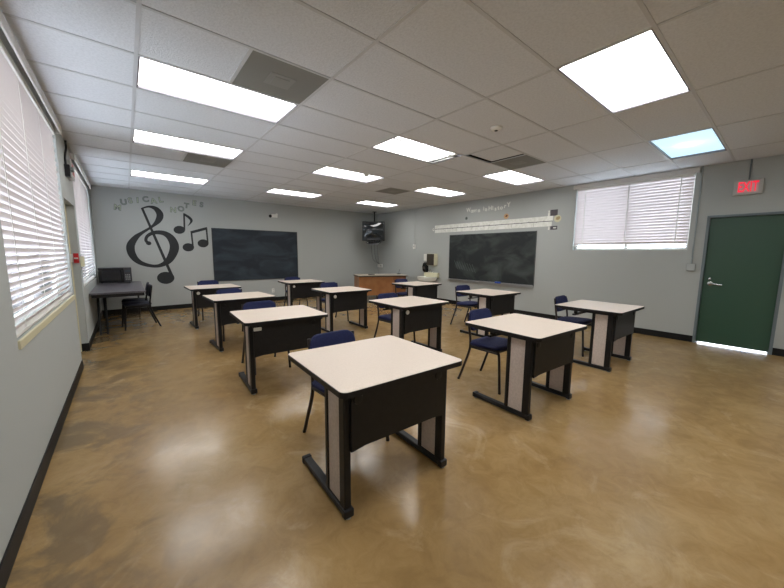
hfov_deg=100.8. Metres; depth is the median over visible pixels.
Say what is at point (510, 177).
ceiling light
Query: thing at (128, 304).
chair
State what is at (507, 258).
chalkboard
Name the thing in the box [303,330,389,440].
chair
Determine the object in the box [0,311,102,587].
baseboard
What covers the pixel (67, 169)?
emergency light
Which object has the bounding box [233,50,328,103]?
ceiling vent
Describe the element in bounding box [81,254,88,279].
window
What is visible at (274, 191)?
ceiling light
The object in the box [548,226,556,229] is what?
poster
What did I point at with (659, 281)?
wall
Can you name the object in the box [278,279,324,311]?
student desk
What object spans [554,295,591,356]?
chair
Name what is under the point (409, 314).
student desk
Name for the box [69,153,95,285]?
window blind
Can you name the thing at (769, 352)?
trim
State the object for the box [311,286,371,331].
student desk
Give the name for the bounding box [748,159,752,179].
conduit
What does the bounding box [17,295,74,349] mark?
trim
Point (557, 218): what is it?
cutout
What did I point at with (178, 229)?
mural
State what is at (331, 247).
wall
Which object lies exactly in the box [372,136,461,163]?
ceiling light
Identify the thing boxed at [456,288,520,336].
student desk
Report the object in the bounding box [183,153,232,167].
ceiling vent
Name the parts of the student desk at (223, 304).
leg panel, modesty panel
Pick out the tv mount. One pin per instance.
(369, 242)
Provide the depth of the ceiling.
2.75 m
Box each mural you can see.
[126,206,178,283]
[174,213,192,233]
[183,227,208,250]
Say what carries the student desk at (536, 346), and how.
on the floor
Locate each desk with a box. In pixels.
[184,284,240,328]
[202,291,275,351]
[229,305,327,394]
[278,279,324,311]
[288,335,461,519]
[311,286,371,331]
[354,274,406,294]
[369,296,448,351]
[392,281,441,298]
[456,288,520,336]
[465,313,586,420]
[555,300,643,371]
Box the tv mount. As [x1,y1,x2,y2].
[362,212,384,244]
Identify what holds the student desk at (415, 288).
on the floor
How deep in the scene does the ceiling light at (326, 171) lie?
5.86 m
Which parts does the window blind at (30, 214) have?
head rail, rail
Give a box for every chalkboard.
[211,228,297,280]
[447,231,536,286]
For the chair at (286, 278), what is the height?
0.787 m
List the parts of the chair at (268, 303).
leg, backrest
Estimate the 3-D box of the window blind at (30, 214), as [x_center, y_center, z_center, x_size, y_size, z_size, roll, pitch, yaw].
[-2.848,-0.786,2.628,0.108,1.835,2.600,-5,9,-39]
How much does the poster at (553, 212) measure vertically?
0.125 m
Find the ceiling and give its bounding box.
[0,0,783,213]
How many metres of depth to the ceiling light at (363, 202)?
9.36 m
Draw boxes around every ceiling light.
[130,170,208,184]
[133,129,243,159]
[136,56,297,123]
[265,189,322,197]
[312,167,382,182]
[355,201,398,206]
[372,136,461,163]
[416,187,464,196]
[482,171,542,185]
[557,29,689,112]
[649,128,726,159]
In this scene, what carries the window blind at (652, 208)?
attached to the window at (625, 247)
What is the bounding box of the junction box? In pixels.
[686,264,695,270]
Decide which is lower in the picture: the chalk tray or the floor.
the floor
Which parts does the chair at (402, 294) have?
backrest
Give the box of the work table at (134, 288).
[89,281,145,334]
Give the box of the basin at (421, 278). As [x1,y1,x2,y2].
[417,276,436,281]
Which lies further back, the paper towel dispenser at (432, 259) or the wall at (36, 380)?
the paper towel dispenser at (432, 259)
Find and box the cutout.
[554,215,560,221]
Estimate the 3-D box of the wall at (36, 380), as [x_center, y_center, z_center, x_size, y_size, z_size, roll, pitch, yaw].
[-2.563,-0.461,2.161,0.200,3.129,12.296,-5,9,-39]
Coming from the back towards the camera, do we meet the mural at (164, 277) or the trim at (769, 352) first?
the mural at (164, 277)
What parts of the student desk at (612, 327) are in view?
leg panel, leg panel, modesty panel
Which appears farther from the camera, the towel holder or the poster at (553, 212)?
the towel holder
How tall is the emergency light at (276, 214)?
0.128 m
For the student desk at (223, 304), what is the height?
0.740 m
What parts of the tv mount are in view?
television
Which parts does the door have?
handle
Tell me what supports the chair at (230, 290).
on the floor
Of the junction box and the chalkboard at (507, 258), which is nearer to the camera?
the junction box
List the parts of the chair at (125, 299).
seat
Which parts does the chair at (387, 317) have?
leg, seat, backrest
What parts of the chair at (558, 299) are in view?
leg, backrest, seat, leg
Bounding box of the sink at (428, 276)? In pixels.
[417,270,438,281]
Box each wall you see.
[0,27,101,562]
[89,185,377,309]
[378,155,783,348]
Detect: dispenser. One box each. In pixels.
[427,254,437,265]
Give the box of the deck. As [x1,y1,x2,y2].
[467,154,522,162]
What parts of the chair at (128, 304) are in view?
leg, leg, seat, seat rail, backrest, leg, leg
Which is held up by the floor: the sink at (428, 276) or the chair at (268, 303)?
the chair at (268, 303)
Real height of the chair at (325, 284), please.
0.787 m
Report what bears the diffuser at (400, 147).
attached to the ceiling light at (401, 146)
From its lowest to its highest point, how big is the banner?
0.215 m
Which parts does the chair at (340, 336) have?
leg, seat, seat rail, backrest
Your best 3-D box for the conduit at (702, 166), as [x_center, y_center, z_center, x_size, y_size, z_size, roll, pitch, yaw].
[4.828,-1.236,5.128,0.018,1.509,0.018,-2,7,-17]
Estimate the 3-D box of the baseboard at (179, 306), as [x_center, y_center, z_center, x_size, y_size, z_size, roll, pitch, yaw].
[-3.451,0.141,9.505,7.559,0.105,0.008,-5,9,-39]
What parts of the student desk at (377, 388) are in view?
leg panel, modesty panel, leg panel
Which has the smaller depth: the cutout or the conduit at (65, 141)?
the conduit at (65, 141)
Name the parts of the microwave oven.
control panel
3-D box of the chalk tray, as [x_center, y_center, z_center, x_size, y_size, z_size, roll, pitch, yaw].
[2.371,-0.299,8.225,0.077,0.042,2.491,-5,9,-39]
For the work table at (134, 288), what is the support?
on the floor
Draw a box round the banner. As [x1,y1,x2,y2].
[434,216,552,232]
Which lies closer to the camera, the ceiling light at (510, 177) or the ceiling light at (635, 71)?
the ceiling light at (635, 71)
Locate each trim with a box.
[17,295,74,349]
[64,204,81,351]
[692,211,783,354]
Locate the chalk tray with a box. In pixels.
[447,278,533,286]
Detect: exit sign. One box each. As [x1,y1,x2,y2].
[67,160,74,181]
[732,178,764,195]
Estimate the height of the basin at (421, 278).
0.155 m
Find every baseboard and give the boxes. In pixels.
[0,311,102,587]
[102,293,323,314]
[437,298,783,356]
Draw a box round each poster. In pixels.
[548,209,557,215]
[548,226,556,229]
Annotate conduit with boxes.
[64,140,66,163]
[691,166,703,263]
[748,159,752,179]
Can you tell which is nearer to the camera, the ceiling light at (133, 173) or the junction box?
the junction box
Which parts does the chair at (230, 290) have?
backrest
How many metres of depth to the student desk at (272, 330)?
3.32 m
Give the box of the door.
[696,214,783,351]
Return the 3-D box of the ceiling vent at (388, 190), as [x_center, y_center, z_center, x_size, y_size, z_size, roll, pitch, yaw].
[0.020,-2.300,7.248,0.586,0.019,0.578,-5,9,-39]
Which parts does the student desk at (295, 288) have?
leg panel, modesty panel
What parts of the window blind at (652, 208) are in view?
rail, head rail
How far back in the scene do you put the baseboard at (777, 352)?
5.69 m
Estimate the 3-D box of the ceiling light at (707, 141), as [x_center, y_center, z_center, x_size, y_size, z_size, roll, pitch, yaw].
[3.773,-1.943,4.113,1.195,0.130,0.578,-5,9,-39]
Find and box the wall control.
[80,256,84,266]
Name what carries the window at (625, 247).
in the wall at (659, 281)
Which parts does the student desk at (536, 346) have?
leg panel, modesty panel, leg panel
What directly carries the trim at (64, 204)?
attached to the wall at (36, 380)
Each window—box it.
[6,247,57,323]
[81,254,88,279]
[575,176,695,249]
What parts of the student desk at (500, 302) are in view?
leg panel, modesty panel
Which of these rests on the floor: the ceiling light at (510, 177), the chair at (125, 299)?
the chair at (125, 299)
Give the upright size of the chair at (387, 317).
0.787 m
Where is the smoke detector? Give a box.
[490,125,501,131]
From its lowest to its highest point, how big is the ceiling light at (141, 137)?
0.100 m
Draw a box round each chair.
[121,282,155,321]
[122,284,161,330]
[197,280,218,319]
[215,288,242,341]
[241,300,290,374]
[284,277,307,305]
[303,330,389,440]
[319,282,348,320]
[374,293,415,342]
[394,279,407,296]
[450,285,476,323]
[457,308,507,394]
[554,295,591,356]
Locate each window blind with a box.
[0,9,71,337]
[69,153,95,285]
[573,167,700,246]
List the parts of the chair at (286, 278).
backrest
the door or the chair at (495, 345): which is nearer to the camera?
the chair at (495, 345)
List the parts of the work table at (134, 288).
leg, leg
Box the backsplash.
[424,272,438,277]
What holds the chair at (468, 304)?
on the floor
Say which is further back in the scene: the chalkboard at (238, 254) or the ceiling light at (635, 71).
the chalkboard at (238, 254)
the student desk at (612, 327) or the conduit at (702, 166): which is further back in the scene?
the conduit at (702, 166)
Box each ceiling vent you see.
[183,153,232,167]
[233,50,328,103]
[375,188,408,193]
[491,155,545,169]
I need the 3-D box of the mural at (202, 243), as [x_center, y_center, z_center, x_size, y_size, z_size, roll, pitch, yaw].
[-4.914,-1.375,8.108,0.572,0.618,0.002,-5,9,-39]
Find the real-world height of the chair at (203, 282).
0.787 m
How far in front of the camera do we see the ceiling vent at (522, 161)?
4.91 m
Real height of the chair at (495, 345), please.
0.787 m
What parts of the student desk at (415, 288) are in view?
leg panel, modesty panel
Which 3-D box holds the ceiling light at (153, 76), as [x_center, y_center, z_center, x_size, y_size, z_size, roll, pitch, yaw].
[-1.529,-1.819,2.903,1.195,0.100,0.578,-5,9,-39]
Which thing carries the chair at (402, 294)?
on the floor
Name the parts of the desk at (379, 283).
panel, panel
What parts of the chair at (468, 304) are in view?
leg, backrest, seat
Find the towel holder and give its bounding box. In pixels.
[422,262,427,271]
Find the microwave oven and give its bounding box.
[98,267,131,282]
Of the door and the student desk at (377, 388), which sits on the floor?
the student desk at (377, 388)
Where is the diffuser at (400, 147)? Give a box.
[375,139,445,160]
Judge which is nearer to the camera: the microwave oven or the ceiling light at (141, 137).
the ceiling light at (141, 137)
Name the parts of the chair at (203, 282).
backrest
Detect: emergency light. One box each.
[64,164,73,177]
[269,213,277,217]
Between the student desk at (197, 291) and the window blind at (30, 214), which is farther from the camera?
the student desk at (197, 291)
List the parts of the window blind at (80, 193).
head rail, rail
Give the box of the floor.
[6,295,783,587]
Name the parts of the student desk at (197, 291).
modesty panel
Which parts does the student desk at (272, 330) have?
leg panel, modesty panel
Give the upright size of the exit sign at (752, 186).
0.210 m
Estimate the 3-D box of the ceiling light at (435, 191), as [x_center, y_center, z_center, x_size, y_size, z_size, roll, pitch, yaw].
[1.109,-2.353,7.353,1.195,0.100,0.578,-5,9,-39]
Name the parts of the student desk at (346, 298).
leg panel, modesty panel, leg panel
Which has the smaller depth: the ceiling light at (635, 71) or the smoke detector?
the ceiling light at (635, 71)
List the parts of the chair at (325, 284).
backrest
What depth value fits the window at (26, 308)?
2.65 m
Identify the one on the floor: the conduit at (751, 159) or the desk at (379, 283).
the desk at (379, 283)
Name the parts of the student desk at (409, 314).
leg panel, modesty panel, leg panel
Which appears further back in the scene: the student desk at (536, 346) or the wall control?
the wall control
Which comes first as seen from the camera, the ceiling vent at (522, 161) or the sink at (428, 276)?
the ceiling vent at (522, 161)
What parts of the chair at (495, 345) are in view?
leg, backrest, seat rail, leg, seat, leg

